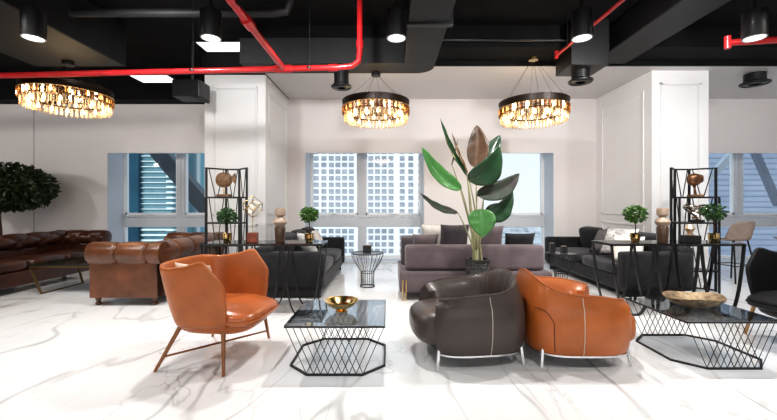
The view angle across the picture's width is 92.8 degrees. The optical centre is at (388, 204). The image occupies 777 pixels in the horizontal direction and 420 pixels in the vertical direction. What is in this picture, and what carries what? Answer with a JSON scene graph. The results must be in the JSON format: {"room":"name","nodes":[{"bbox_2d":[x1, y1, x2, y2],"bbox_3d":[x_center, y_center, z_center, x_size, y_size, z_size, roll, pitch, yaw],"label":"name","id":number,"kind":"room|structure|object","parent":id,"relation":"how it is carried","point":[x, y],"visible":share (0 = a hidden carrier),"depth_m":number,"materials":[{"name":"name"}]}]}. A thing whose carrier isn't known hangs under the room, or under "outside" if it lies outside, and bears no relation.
{"room":"lounge","nodes":[
{"label":"lounge","id":0,"kind":"room"},
{"bbox_2d":[0,75,204,103],"bbox_3d":[-6.060,-2.310,7.425,5.880,0.480,0.350,0,0,0],"label":"beam","id":1,"kind":"structure","parent":0,"point":[126,89],"depth_m":7.25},
{"bbox_2d":[222,233,231,241],"bbox_3d":[-1.830,0.369,4.200,0.112,0.098,0.112,0,0,0],"label":"pot","id":2,"kind":"object","parent":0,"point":[227,237],"depth_m":4.16,"materials":[{"name":"gold metal"}]},
{"bbox_2d":[201,51,288,98],"bbox_3d":[-2.570,-2.365,6.860,1.060,0.370,1.480,0,0,0],"label":"beam","id":3,"kind":"structure","parent":0,"point":[208,59],"depth_m":6.12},
{"bbox_2d":[205,75,287,254],"bbox_3d":[-2.568,-0.490,6.891,1.053,3.380,1.418,0,0,0],"label":"column","id":4,"kind":"structure","parent":0,"point":[246,116],"depth_m":6.20,"materials":[{"name":"white paint"}]},
{"bbox_2d":[304,233,313,241],"bbox_3d":[-0.900,0.369,4.200,0.112,0.098,0.112,0,0,0],"label":"pot","id":5,"kind":"object","parent":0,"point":[309,237],"depth_m":4.16,"materials":[{"name":"gold metal"}]},
{"bbox_2d":[0,263,776,419],"bbox_3d":[0.500,1.250,2.325,19.000,0.100,11.850,0,0,0],"label":"floor","id":6,"kind":"structure","parent":0,"point":[64,355],"depth_m":2.63,"materials":[{"name":"white stone"}]},
{"bbox_2d":[0,161,61,234],"bbox_3d":[-7.088,0.190,6.727,1.908,2.020,1.501,0,0,27],"label":"ficus tree","id":7,"kind":"object","parent":6,"relation":"on","point":[29,188],"visible":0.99,"depth_m":6.59,"materials":[{"name":"green plant"}]},
{"bbox_2d":[0,230,111,289],"bbox_3d":[-5.418,0.821,5.560,0.919,0.759,2.275,0,0,0],"label":"sofa","id":8,"kind":"object","parent":6,"relation":"on","point":[17,251],"visible":0.85,"depth_m":5.72,"materials":[{"name":"leather"}]},
{"bbox_2d":[0,260,26,273],"bbox_3d":[-5.330,0.840,4.947,0.560,0.170,0.601,0,0,0],"label":"seat cushion","id":9,"kind":"object","parent":8,"relation":"on","point":[6,266],"depth_m":5.01,"materials":[{"name":"leather"}]},
{"bbox_2d":[1,254,65,264],"bbox_3d":[-5.330,0.840,5.560,0.560,0.170,0.601,0,0,0],"label":"seat cushion","id":10,"kind":"object","parent":8,"relation":"on","point":[32,258],"depth_m":5.44,"materials":[{"name":"leather"}]},
{"bbox_2d":[42,249,84,257],"bbox_3d":[-5.330,0.840,6.173,0.560,0.170,0.601,0,0,0],"label":"seat cushion","id":11,"kind":"object","parent":8,"relation":"on","point":[69,253],"depth_m":6.02,"materials":[{"name":"leather"}]},
{"bbox_2d":[27,257,89,293],"bbox_3d":[-4.330,1.002,5.320,1.000,0.404,0.760,0,0,0],"label":"table","id":12,"kind":"object","parent":6,"relation":"on","point":[74,262],"visible":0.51,"depth_m":4.98,"materials":[{"name":"brown glass"}]},
{"bbox_2d":[84,232,224,304],"bbox_3d":[-3.147,0.821,5.240,0.919,0.759,1.835,0,0,0],"label":"sofa","id":13,"kind":"object","parent":6,"relation":"on","point":[117,269],"visible":0.8,"depth_m":4.38,"materials":[{"name":"leather"}]},
{"bbox_2d":[153,249,278,376],"bbox_3d":[-1.323,0.802,2.983,0.777,0.806,0.817,0,0,6],"label":"lounge chair","id":14,"kind":"object","parent":6,"relation":"on","point":[230,298],"visible":1,"depth_m":2.71,"materials":[{"name":"orange leather"}]},
{"bbox_2d":[225,293,277,326],"bbox_3d":[-1.280,0.822,2.979,0.670,0.147,0.636,0,0,6],"label":"seat cushion","id":15,"kind":"object","parent":14,"relation":"on","point":[243,309],"depth_m":2.84,"materials":[{"name":"orange leather"}]},
{"bbox_2d":[205,167,247,254],"bbox_3d":[-2.240,0.340,5.175,0.584,1.720,0.330,0,0,0],"label":"display shelf","id":16,"kind":"object","parent":6,"relation":"on","point":[239,222],"visible":0.49,"depth_m":5.13,"materials":[{"name":"black metal"}]},
{"bbox_2d":[215,172,236,196],"bbox_3d":[-2.263,-0.284,5.150,0.285,0.340,0.100,0,0,0],"label":"fish sculpture","id":17,"kind":"object","parent":16,"relation":"on","point":[223,179],"visible":1,"depth_m":5.11,"materials":[{"name":"brown wood"}]},
{"bbox_2d":[200,240,327,312],"bbox_3d":[-1.380,0.809,4.200,1.320,0.782,0.400,0,0,0],"label":"console table","id":18,"kind":"object","parent":6,"relation":"on","point":[240,243],"visible":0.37,"depth_m":4.02,"materials":[{"name":"black metal"}]},
{"bbox_2d":[216,206,238,241],"bbox_3d":[-1.829,0.216,4.203,0.244,0.404,0.255,0,0,0],"label":"topiary","id":19,"kind":"object","parent":18,"relation":"on","point":[227,237],"visible":0.99,"depth_m":4.16,"materials":[{"name":"green plant"}]},
{"bbox_2d":[243,195,262,241],"bbox_3d":[-1.540,0.155,4.200,0.238,0.527,0.227,0,0,0],"label":"sculpture","id":20,"kind":"object","parent":18,"relation":"on","point":[252,236],"visible":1,"depth_m":4.17,"materials":[{"name":"gold metal"}]},
{"bbox_2d":[273,208,286,241],"bbox_3d":[-1.230,0.226,4.200,0.156,0.384,0.156,0,0,0],"label":"vase","id":21,"kind":"object","parent":18,"relation":"on","point":[279,221],"visible":0.99,"depth_m":4.15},
{"bbox_2d":[299,206,319,241],"bbox_3d":[-0.896,0.212,4.196,0.243,0.412,0.245,0,0,0],"label":"topiary","id":22,"kind":"object","parent":18,"relation":"on","point":[313,214],"visible":0.99,"depth_m":4.16,"materials":[{"name":"green plant"}]},
{"bbox_2d":[256,227,344,297],"bbox_3d":[-1.266,0.793,5.830,0.892,0.814,2.300,0,0,0],"label":"velvet sofa","id":23,"kind":"object","parent":6,"relation":"on","point":[306,263],"visible":0.66,"depth_m":4.69,"materials":[{"name":"black fabric"}]},
{"bbox_2d":[274,232,296,250],"bbox_3d":[-1.450,0.600,5.183,0.238,0.427,0.637,0,0,0],"label":"cushion","id":24,"kind":"object","parent":23,"relation":"on","point":[289,235],"depth_m":5.04,"materials":[{"name":"grey fabric"}]},
{"bbox_2d":[291,229,305,250],"bbox_3d":[-1.450,0.600,5.830,0.238,0.427,0.637,0,0,0],"label":"cushion","id":25,"kind":"object","parent":23,"relation":"on","point":[298,248],"depth_m":5.66,"materials":[{"name":"grey fabric"}]},
{"bbox_2d":[297,233,317,250],"bbox_3d":[-1.120,0.560,5.130,0.204,0.344,0.400,0,0,-35],"label":"throw pillow","id":26,"kind":"object","parent":23,"relation":"on","point":[300,236],"visible":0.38,"depth_m":5.03,"materials":[{"name":"grey fabric"}]},
{"bbox_2d":[301,227,314,232],"bbox_3d":[-1.450,0.600,6.477,0.238,0.427,0.637,0,0,0],"label":"cushion","id":27,"kind":"object","parent":23,"relation":"on","point":[305,228],"depth_m":6.33,"materials":[{"name":"grey fabric"}]},
{"bbox_2d":[311,230,323,246],"bbox_3d":[-1.200,0.570,6.300,0.181,0.282,0.340,0,0,0],"label":"throw pillow","id":28,"kind":"object","parent":23,"relation":"on","point":[317,236],"visible":0.58,"depth_m":6.18,"materials":[{"name":"beige fabric"}]},
{"bbox_2d":[317,248,340,262],"bbox_3d":[-1.200,0.860,6.320,0.720,0.187,0.970,0,0,0],"label":"seat cushion","id":29,"kind":"object","parent":23,"relation":"on","point":[335,253],"depth_m":6.22,"materials":[{"name":"grey fabric"}]},
{"bbox_2d":[325,255,332,272],"bbox_3d":[-1.200,0.860,5.340,0.720,0.187,0.970,0,0,0],"label":"seat cushion","id":30,"kind":"object","parent":23,"relation":"on","point":[329,260],"depth_m":5.34,"materials":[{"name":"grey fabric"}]},
{"bbox_2d":[284,300,385,375],"bbox_3d":[-0.378,1.022,2.950,0.712,0.355,0.712,0,0,0],"label":"coffee table","id":31,"kind":"object","parent":6,"relation":"on","point":[314,314],"visible":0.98,"depth_m":2.75,"materials":[{"name":"black metal"}]},
{"bbox_2d":[324,296,358,312],"bbox_3d":[-0.375,0.801,2.950,0.274,0.088,0.274,0,0,0],"label":"bowl","id":32,"kind":"object","parent":31,"relation":"on","point":[341,304],"visible":1,"depth_m":2.99,"materials":[{"name":"gold"}]},
{"bbox_2d":[351,251,383,287],"bbox_3d":[-0.310,0.950,5.450,0.478,0.501,0.478,0,0,0],"label":"wire side table","id":33,"kind":"object","parent":6,"relation":"on","point":[359,253],"visible":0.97,"depth_m":5.42,"materials":[{"name":"black metal"}]},
{"bbox_2d":[363,244,371,252],"bbox_3d":[-0.310,0.639,5.400,0.120,0.121,0.120,0,0,0],"label":"box","id":34,"kind":"object","parent":33,"relation":"on","point":[367,248],"visible":1,"depth_m":5.34,"materials":[{"name":"black metal"}]},
{"bbox_2d":[409,267,524,368],"bbox_3d":[0.613,0.864,3.055,0.878,0.676,0.800,0,0,-7],"label":"tub chair","id":35,"kind":"object","parent":6,"relation":"on","point":[482,314],"visible":1,"depth_m":2.71,"materials":[{"name":"brown leather"}]},
{"bbox_2d":[409,297,460,344],"bbox_3d":[0.538,0.945,3.046,0.725,0.290,0.596,0,0,-7],"label":"seat cushion","id":36,"kind":"object","parent":35,"relation":"on","point":[423,316],"depth_m":2.83,"materials":[{"name":"brown leather"}]},
{"bbox_2d":[420,119,519,274],"bbox_3d":[0.941,0.086,4.277,1.184,2.229,0.612,0,0,0],"label":"potted plant","id":37,"kind":"object","parent":6,"relation":"on","point":[486,159],"visible":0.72,"depth_m":4.23,"materials":[{"name":"plant"}]},
{"bbox_2d":[465,257,489,274],"bbox_3d":[1.030,0.910,4.280,0.284,0.580,0.284,0,0,0],"label":"pot","id":38,"kind":"object","parent":37,"relation":"on","point":[473,265],"depth_m":4.18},
{"bbox_2d":[398,235,551,300],"bbox_3d":[1.100,0.830,5.150,1.920,0.740,1.066,0,0,0],"label":"sofa","id":39,"kind":"object","parent":6,"relation":"on","point":[419,264],"visible":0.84,"depth_m":4.69,"materials":[{"name":"fabric"}]},
{"bbox_2d":[413,234,438,243],"bbox_3d":[0.500,0.535,5.060,0.360,0.285,0.161,0,0,-5],"label":"throw pillow","id":40,"kind":"object","parent":39,"relation":"on","point":[417,239],"visible":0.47,"depth_m":4.99,"materials":[{"name":"fabric"}]},
{"bbox_2d":[421,224,440,243],"bbox_3d":[0.690,0.465,5.300,0.420,0.376,0.199,0,0,15],"label":"throw pillow","id":41,"kind":"object","parent":39,"relation":"on","point":[427,229],"visible":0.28,"depth_m":5.23,"materials":[{"name":"beige fabric"}]},
{"bbox_2d":[440,224,468,243],"bbox_3d":[0.900,0.465,5.080,0.420,0.408,0.186,0,0,-10],"label":"throw pillow","id":42,"kind":"object","parent":39,"relation":"on","point":[450,234],"visible":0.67,"depth_m":5.00,"materials":[{"name":"fabric"}]},
{"bbox_2d":[481,226,503,243],"bbox_3d":[1.360,0.475,5.080,0.420,0.388,0.174,0,0,5],"label":"throw pillow","id":43,"kind":"object","parent":39,"relation":"on","point":[494,236],"visible":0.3,"depth_m":5.01,"materials":[{"name":"fabric"}]},
{"bbox_2d":[505,233,534,243],"bbox_3d":[1.790,0.525,5.070,0.420,0.288,0.155,0,0,-2],"label":"throw pillow","id":44,"kind":"object","parent":39,"relation":"on","point":[510,238],"visible":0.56,"depth_m":5.00,"materials":[{"name":"grey fabric"}]},
{"bbox_2d":[545,251,577,278],"bbox_3d":[2.530,0.950,5.420,0.438,0.501,0.438,0,0,0],"label":"wire side table","id":45,"kind":"object","parent":6,"relation":"on","point":[568,254],"visible":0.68,"depth_m":5.42,"materials":[{"name":"black metal"}]},
{"bbox_2d":[549,243,554,252],"bbox_3d":[2.400,0.627,5.430,0.070,0.146,0.070,0,0,0],"label":"box","id":46,"kind":"object","parent":45,"relation":"on","point":[551,245],"visible":1,"depth_m":5.39,"materials":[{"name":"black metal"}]},
{"bbox_2d":[516,268,635,366],"bbox_3d":[1.505,0.864,3.050,0.878,0.676,0.800,0,0,0],"label":"tub chair","id":47,"kind":"object","parent":6,"relation":"on","point":[562,319],"visible":0.91,"depth_m":2.69,"materials":[{"name":"orange leather"}]},
{"bbox_2d":[630,314,635,340],"bbox_3d":[1.579,0.945,3.050,0.725,0.290,0.596,0,0,0],"label":"seat cushion","id":48,"kind":"object","parent":47,"relation":"on","point":[633,323],"depth_m":2.80,"materials":[{"name":"orange leather"}]},
{"bbox_2d":[545,226,693,296],"bbox_3d":[3.441,0.793,5.890,0.912,0.814,2.420,0,0,0],"label":"velvet sofa","id":49,"kind":"object","parent":6,"relation":"on","point":[583,266],"visible":0.53,"depth_m":4.82,"materials":[{"name":"black fabric"}]},
{"bbox_2d":[554,247,609,262],"bbox_3d":[3.375,0.860,6.410,0.740,0.187,1.030,0,0,0],"label":"seat cushion","id":50,"kind":"object","parent":49,"relation":"on","point":[581,251],"depth_m":6.21,"materials":[{"name":"grey fabric"}]},
{"bbox_2d":[579,226,603,247],"bbox_3d":[3.635,0.600,6.577,0.238,0.427,0.677,0,0,0],"label":"cushion","id":51,"kind":"object","parent":49,"relation":"on","point":[587,233],"depth_m":6.59,"materials":[{"name":"grey fabric"}]},
{"bbox_2d":[582,255,617,273],"bbox_3d":[3.375,0.860,5.370,0.740,0.187,1.030,0,0,0],"label":"seat cushion","id":52,"kind":"object","parent":49,"relation":"on","point":[603,262],"depth_m":5.33,"materials":[{"name":"grey fabric"}]},
{"bbox_2d":[590,229,610,254],"bbox_3d":[3.380,0.570,5.780,0.214,0.360,0.420,0,0,-15],"label":"throw pillow","id":53,"kind":"object","parent":49,"relation":"on","point":[601,234],"visible":0.27,"depth_m":5.82,"materials":[{"name":"grey fabric"}]},
{"bbox_2d":[600,227,638,252],"bbox_3d":[3.300,0.520,5.300,0.227,0.378,0.460,0,0,-25],"label":"throw pillow","id":54,"kind":"object","parent":49,"relation":"on","point":[610,231],"visible":0.5,"depth_m":5.34,"materials":[{"name":"grey fabric"}]},
{"bbox_2d":[611,235,644,260],"bbox_3d":[3.260,0.600,5.040,0.380,0.352,0.186,0,0,40],"label":"throw pillow","id":55,"kind":"object","parent":49,"relation":"on","point":[617,249],"visible":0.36,"depth_m":5.05,"materials":[{"name":"beige fabric"}]},
{"bbox_2d":[638,232,668,250],"bbox_3d":[3.635,0.600,5.203,0.238,0.427,0.677,0,0,0],"label":"cushion","id":56,"kind":"object","parent":49,"relation":"on","point":[648,236],"depth_m":5.00,"materials":[{"name":"grey fabric"}]},
{"bbox_2d":[591,240,745,315],"bbox_3d":[3.140,0.809,4.200,1.460,0.782,0.404,0,0,0],"label":"console table","id":57,"kind":"object","parent":6,"relation":"on","point":[673,243],"visible":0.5,"depth_m":4.02,"materials":[{"name":"black metal"}]},
{"bbox_2d":[621,204,648,241],"bbox_3d":[2.793,0.204,4.202,0.268,0.428,0.256,0,0,0],"label":"topiary","id":58,"kind":"object","parent":57,"relation":"on","point":[634,237],"visible":1,"depth_m":4.16,"materials":[{"name":"green plant"}]},
{"bbox_2d":[630,233,640,241],"bbox_3d":[2.800,0.369,4.200,0.112,0.098,0.112,0,0,0],"label":"pot","id":59,"kind":"object","parent":58,"relation":"on","point":[634,237],"depth_m":4.16,"materials":[{"name":"gold metal"}]},
{"bbox_2d":[654,208,670,241],"bbox_3d":[3.110,0.226,4.200,0.156,0.384,0.156,0,0,0],"label":"vase","id":60,"kind":"object","parent":57,"relation":"on","point":[662,222],"visible":1,"depth_m":4.16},
{"bbox_2d":[678,224,701,241],"bbox_3d":[3.420,0.316,4.200,0.170,0.205,0.120,0,0,0],"label":"sculpture","id":61,"kind":"object","parent":57,"relation":"on","point":[689,237],"visible":1,"depth_m":4.16,"materials":[{"name":"black metal"}]},
{"bbox_2d":[698,203,729,241],"bbox_3d":[3.686,0.194,4.197,0.270,0.449,0.265,0,0,0],"label":"topiary","id":62,"kind":"object","parent":57,"relation":"on","point":[710,213],"visible":1,"depth_m":4.17,"materials":[{"name":"green plant"}]},
{"bbox_2d":[670,167,720,293],"bbox_3d":[4.220,0.340,5.175,0.644,1.720,0.330,0,0,0],"label":"display shelf","id":63,"kind":"object","parent":6,"relation":"on","point":[673,199],"visible":0.55,"depth_m":5.11,"materials":[{"name":"black metal"}]},
{"bbox_2d":[686,173,703,196],"bbox_3d":[4.268,-0.277,5.150,0.205,0.325,0.120,0,0,0],"label":"head sculpture","id":64,"kind":"object","parent":63,"relation":"on","point":[693,179],"visible":1,"depth_m":5.11,"materials":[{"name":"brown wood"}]},
{"bbox_2d":[683,204,710,221],"bbox_3d":[4.260,0.112,5.120,0.320,0.249,0.162,0,0,0],"label":"knot sculpture","id":65,"kind":"object","parent":63,"relation":"on","point":[696,217],"visible":0.77,"depth_m":5.09,"materials":[{"name":"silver metal"}]},
{"bbox_2d":[624,297,776,369],"bbox_3d":[2.525,1.022,3.050,0.712,0.355,0.712,0,0,0],"label":"coffee table","id":66,"kind":"object","parent":6,"relation":"on","point":[726,314],"visible":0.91,"depth_m":2.85,"materials":[{"name":"black metal"}]},
{"bbox_2d":[662,291,726,307],"bbox_3d":[2.562,0.798,3.104,0.478,0.094,0.360,0,0,0],"label":"bowl","id":67,"kind":"object","parent":66,"relation":"on","point":[688,299],"visible":1,"depth_m":3.11,"materials":[{"name":"gold metal"}]},
{"bbox_2d":[721,221,754,283],"bbox_3d":[5.442,0.723,5.833,0.462,0.959,0.459,0,0,-7],"label":"bar stool","id":68,"kind":"object","parent":6,"relation":"on","point":[739,231],"visible":0.87,"depth_m":5.67,"materials":[{"name":"beige fabric"}]},
{"bbox_2d":[744,247,776,333],"bbox_3d":[3.563,0.802,3.088,0.777,0.806,0.817,0,0,-6],"label":"lounge chair","id":69,"kind":"object","parent":6,"relation":"on","point":[761,267],"visible":1,"depth_m":3.41,"materials":[{"name":"black leather"}]},
{"bbox_2d":[747,291,776,311],"bbox_3d":[3.520,0.822,3.084,0.670,0.147,0.636,0,0,-6],"label":"seat cushion","id":70,"kind":"object","parent":69,"relation":"on","point":[766,301],"depth_m":3.18,"materials":[{"name":"black leather"}]},
{"bbox_2d":[0,99,776,243],"bbox_3d":[0.500,-0.675,7.900,19.000,3.750,0.600,0,0,0],"label":"wall","id":71,"kind":"structure","parent":0,"point":[74,150],"depth_m":7.60,"materials":[{"name":"paint"}]},
{"bbox_2d":[33,111,33,231],"bbox_3d":[-7.282,-0.450,7.598,0.015,3.300,0.004,0,0,0],"label":"trim","id":72,"kind":"structure","parent":71,"relation":"attached to","point":[33,111],"depth_m":7.59,"materials":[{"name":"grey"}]},
{"bbox_2d":[107,153,204,242],"bbox_3d":[-4.315,-0.080,7.878,2.930,2.560,0.545,0,0,0],"label":"window","id":73,"kind":"structure","parent":71,"relation":"in","point":[119,218],"depth_m":8.03,"materials":[{"name":"white"}]},
{"bbox_2d":[305,153,423,262],"bbox_3d":[-0.490,-0.080,7.878,2.450,2.560,0.545,0,0,0],"label":"window","id":74,"kind":"structure","parent":71,"relation":"in","point":[361,219],"depth_m":8.03,"materials":[{"name":"white"}]},
{"bbox_2d":[483,153,553,262],"bbox_3d":[2.675,-0.080,7.878,1.450,2.560,0.545,0,0,0],"label":"window","id":75,"kind":"structure","parent":71,"relation":"in","point":[544,219],"depth_m":8.03,"materials":[{"name":"white"}]},
{"bbox_2d":[709,153,776,262],"bbox_3d":[7.775,-0.080,7.878,3.050,2.560,0.545,0,0,0],"label":"window","id":76,"kind":"structure","parent":71,"relation":"in","point":[736,214],"depth_m":8.04,"materials":[{"name":"white"}]},
{"bbox_2d":[0,0,776,74],"bbox_3d":[0.500,-2.600,2.325,19.000,0.100,11.850,0,0,0],"label":"ceiling","id":77,"kind":"structure","parent":0,"point":[154,40],"depth_m":5.06,"materials":[{"name":"paint"}]},
{"bbox_2d":[19,0,46,42],"bbox_3d":[-3.550,-2.107,3.700,0.200,0.886,0.200,0,0,0],"label":"spot lamp","id":78,"kind":"object","parent":77,"relation":"hanging from","point":[32,21],"visible":1,"depth_m":3.64,"materials":[{"name":"black metal"}]},
{"bbox_2d":[0,0,125,65],"bbox_3d":[-4.360,-2.237,1.625,1.340,0.615,7.250,0,0,0],"label":"air duct","id":79,"kind":"object","parent":77,"relation":"attached to","point":[82,41],"visible":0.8,"depth_m":4.59,"materials":[{"name":"black metal"}]},
{"bbox_2d":[15,61,114,118],"bbox_3d":[-4.370,-1.610,5.050,1.019,0.680,1.020,0,0,-4],"label":"chandelier","id":80,"kind":"object","parent":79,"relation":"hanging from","point":[49,92],"visible":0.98,"depth_m":4.95,"materials":[{"name":"brown metal"}]},
{"bbox_2d":[130,57,176,82],"bbox_3d":[-4.040,-2.362,6.400,0.680,0.376,0.400,0,0,0],"label":"ceiling light","id":81,"kind":"object","parent":77,"relation":"hanging from","point":[142,78],"visible":0.86,"depth_m":6.38,"materials":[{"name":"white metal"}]},
{"bbox_2d":[131,76,172,82],"bbox_3d":[-4.040,-2.177,6.400,0.620,0.006,0.340,0,0,0],"label":"diffuser","id":82,"kind":"object","parent":81,"relation":"attached to","point":[144,79],"depth_m":6.41,"materials":[{"name":"white"}]},
{"bbox_2d":[68,0,293,16],"bbox_3d":[-2.337,-2.342,4.200,2.525,0.415,0.090,0,0,0],"label":"conduit","id":83,"kind":"object","parent":77,"relation":"attached to","point":[73,12],"visible":1,"depth_m":4.16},
{"bbox_2d":[0,0,362,78],"bbox_3d":[-4.651,-1.985,4.450,8.700,1.130,0.092,0,0,0],"label":"pipe","id":84,"kind":"object","parent":77,"relation":"hanging from","point":[359,42],"visible":0.99,"depth_m":4.42,"materials":[{"name":"metal"}]},
{"bbox_2d":[172,40,209,103],"bbox_3d":[-3.050,-2.075,5.735,0.440,0.950,0.370,0,0,0],"label":"projector","id":85,"kind":"object","parent":77,"relation":"hanging from","point":[185,90],"visible":0.95,"depth_m":5.58,"materials":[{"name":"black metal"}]},
{"bbox_2d":[200,0,221,42],"bbox_3d":[-1.775,-2.107,3.700,0.200,0.886,0.200,0,0,0],"label":"spot lamp","id":86,"kind":"object","parent":77,"relation":"hanging from","point":[210,17],"visible":1,"depth_m":3.63,"materials":[{"name":"black metal"}]},
{"bbox_2d":[194,39,239,51],"bbox_3d":[-2.500,-2.532,5.900,1.010,0.036,0.400,0,0,0],"label":"recessed light","id":87,"kind":"object","parent":77,"relation":"in","point":[226,45],"visible":0.57,"depth_m":5.83,"materials":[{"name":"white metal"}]},
{"bbox_2d":[226,0,284,69],"bbox_3d":[-1.260,-2.069,0.948,0.098,0.962,6.895,0,0,0],"label":"pipe","id":88,"kind":"object","parent":77,"relation":"hanging from","point":[246,20],"visible":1,"depth_m":3.36,"materials":[{"name":"metal"}]},
{"bbox_2d":[240,0,455,72],"bbox_3d":[-0.695,-2.263,1.560,2.810,0.575,8.120,0,0,0],"label":"air duct","id":89,"kind":"object","parent":77,"relation":"hanging from","point":[427,21],"visible":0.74,"depth_m":5.22,"materials":[{"name":"black metal"}]},
{"bbox_2d":[331,70,351,90],"bbox_3d":[-0.690,-1.853,5.420,0.300,0.285,0.300,0,0,0],"label":"diffuser","id":90,"kind":"object","parent":89,"relation":"attached to","point":[341,77],"visible":0.96,"depth_m":5.34,"materials":[{"name":"black metal"}]},
{"bbox_2d":[342,72,409,128],"bbox_3d":[-0.190,-1.616,5.600,1.019,0.762,1.020,0,0,-36],"label":"chandelier","id":91,"kind":"object","parent":89,"relation":"hanging from","point":[347,107],"visible":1,"depth_m":5.41,"materials":[{"name":"brown metal"}]},
{"bbox_2d":[386,0,405,42],"bbox_3d":[0.080,-2.107,3.700,0.200,0.886,0.200,0,0,0],"label":"spot lamp","id":92,"kind":"object","parent":77,"relation":"hanging from","point":[396,15],"visible":1,"depth_m":3.62,"materials":[{"name":"black metal"}]},
{"bbox_2d":[571,0,592,42],"bbox_3d":[1.935,-2.107,3.700,0.200,0.886,0.200,0,0,0],"label":"spot lamp","id":93,"kind":"object","parent":77,"relation":"hanging from","point":[582,17],"visible":1,"depth_m":3.62,"materials":[{"name":"black metal"}]},
{"bbox_2d":[556,18,608,85],"bbox_3d":[2.750,-2.147,5.280,0.520,0.795,0.480,0,0,0],"label":"ceiling vent","id":94,"kind":"object","parent":77,"relation":"in","point":[580,61],"visible":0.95,"depth_m":5.04,"materials":[{"name":"black metal"}]},
{"bbox_2d":[555,0,624,58],"bbox_3d":[2.410,-2.305,3.362,0.092,0.490,3.725,0,0,-2],"label":"pipe","id":95,"kind":"object","parent":77,"relation":"hanging from","point":[568,45],"visible":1,"depth_m":4.24,"materials":[{"name":"metal"}]},
{"bbox_2d":[609,0,729,63],"bbox_3d":[3.380,-2.355,1.850,0.520,0.370,7.700,0,0,0],"label":"ceiling beam","id":96,"kind":"structure","parent":77,"relation":"attached to","point":[648,23],"depth_m":4.60,"materials":[{"name":"paint"}]},
{"bbox_2d":[724,35,776,49],"bbox_3d":[3.982,-2.111,3.950,0.785,0.881,0.070,0,0,0],"label":"pipe","id":97,"kind":"object","parent":77,"relation":"attached to","point":[728,42],"visible":0.9,"depth_m":3.92,"materials":[{"name":"metal"}]},
{"bbox_2d":[741,0,768,42],"bbox_3d":[3.660,-2.107,3.700,0.200,0.886,0.200,0,0,0],"label":"spot lamp","id":98,"kind":"object","parent":77,"relation":"hanging from","point":[754,21],"visible":1,"depth_m":3.64,"materials":[{"name":"black metal"}]},
{"bbox_2d":[248,25,776,98],"bbox_3d":[3.980,-2.362,6.425,12.040,0.375,2.350,0,0,0],"label":"ceiling","id":99,"kind":"structure","parent":0,"point":[441,82],"depth_m":5.87,"materials":[{"name":"grey paint"}]},
{"bbox_2d":[443,38,565,41],"bbox_3d":[1.890,-2.315,5.200,2.380,0.050,0.040,0,0,0],"label":"conduit","id":100,"kind":"object","parent":99,"relation":"attached to","point":[444,39],"visible":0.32,"depth_m":5.18,"materials":[{"name":"black metal"}]},
{"bbox_2d":[498,56,570,128],"bbox_3d":[2.200,-1.738,5.620,1.019,1.005,1.020,0,0,0],"label":"chandelier","id":101,"kind":"object","parent":99,"relation":"hanging from","point":[557,107],"visible":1,"depth_m":5.45,"materials":[{"name":"brown metal"}]},
{"bbox_2d":[738,71,771,87],"bbox_3d":[6.090,-2.088,6.150,0.400,0.177,0.400,0,0,0],"label":"ceiling vent","id":102,"kind":"object","parent":99,"relation":"in","point":[759,78],"visible":1,"depth_m":6.07,"materials":[{"name":"black metal"}]},
{"bbox_2d":[596,71,708,278],"bbox_3d":[4.729,-0.490,6.791,0.953,3.380,1.618,0,0,0],"label":"column","id":103,"kind":"structure","parent":0,"point":[655,122],"depth_m":6.03,"materials":[{"name":"white paint"}]},
{"bbox_2d":[707,233,719,241],"bbox_3d":[3.690,0.369,4.200,0.112,0.098,0.112,0,0,0],"label":"pot","id":104,"kind":"object","parent":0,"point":[712,237],"depth_m":4.16,"materials":[{"name":"gold metal"}]},
{"label":"outside","id":105,"kind":"structure","parent":0,"visible":0},
{"bbox_2d":[709,153,729,183],"bbox_3d":[8.307,-0.943,9.300,0.908,0.974,0.120,0,0,0],"label":"beam","id":106,"kind":"structure","parent":105,"point":[725,160],"depth_m":9.24,"materials":[{"name":"white"}]},
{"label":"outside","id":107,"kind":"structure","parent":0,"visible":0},
{"bbox_3d":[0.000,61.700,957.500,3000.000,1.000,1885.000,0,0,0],"label":"ground","id":108,"kind":"structure","parent":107,"visible":0},
{"bbox_2d":[128,153,191,242],"bbox_3d":[-28.050,16.200,43.150,8.300,90.000,4.100,0,0,0],"label":"glass tower","id":109,"kind":"structure","parent":108,"relation":"on","point":[151,190],"depth_m":42.00,"materials":[{"name":"blue"}]},
{"bbox_2d":[192,153,204,231],"bbox_3d":[-20.900,14.200,49.850,9.000,94.000,8.300,0,0,0],"label":"office tower","id":110,"kind":"structure","parent":108,"relation":"on","point":[198,159],"depth_m":46.00,"materials":[{"name":"teal glass"}]},
{"bbox_2d":[313,153,419,254],"bbox_3d":[-7.750,1.200,164.875,62.500,120.000,30.250,0,0,0],"label":"white high rise","id":111,"kind":"structure","parent":108,"relation":"on","point":[392,178],"depth_m":150.01,"materials":[{"name":"white"}]},
{"bbox_2d":[502,227,540,244],"bbox_3d":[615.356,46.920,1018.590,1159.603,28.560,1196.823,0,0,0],"label":"blocks","id":112,"kind":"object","parent":108,"relation":"on","point":[513,230],"visible":0.04,"depth_m":691.78},
{"bbox_2d":[709,153,776,254],"bbox_3d":[34.000,16.200,37.970,24.000,90.000,8.060,0,0,0],"label":"tower","id":113,"kind":"structure","parent":108,"relation":"on","point":[756,199],"depth_m":34.00,"materials":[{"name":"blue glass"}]},
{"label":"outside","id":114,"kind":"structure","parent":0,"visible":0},
{"bbox_2d":[148,153,204,212],"bbox_3d":[-4.985,-0.497,9.200,2.263,2.571,0.300,0,0,0],"label":"beam","id":115,"kind":"structure","parent":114,"point":[166,161],"depth_m":9.05,"materials":[{"name":"grey"}]},
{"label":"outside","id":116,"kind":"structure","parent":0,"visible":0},
{"bbox_2d":[750,153,776,205],"bbox_3d":[9.489,-0.691,9.300,0.732,1.438,0.120,0,0,0],"label":"beam","id":117,"kind":"structure","parent":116,"point":[759,162],"depth_m":9.24,"materials":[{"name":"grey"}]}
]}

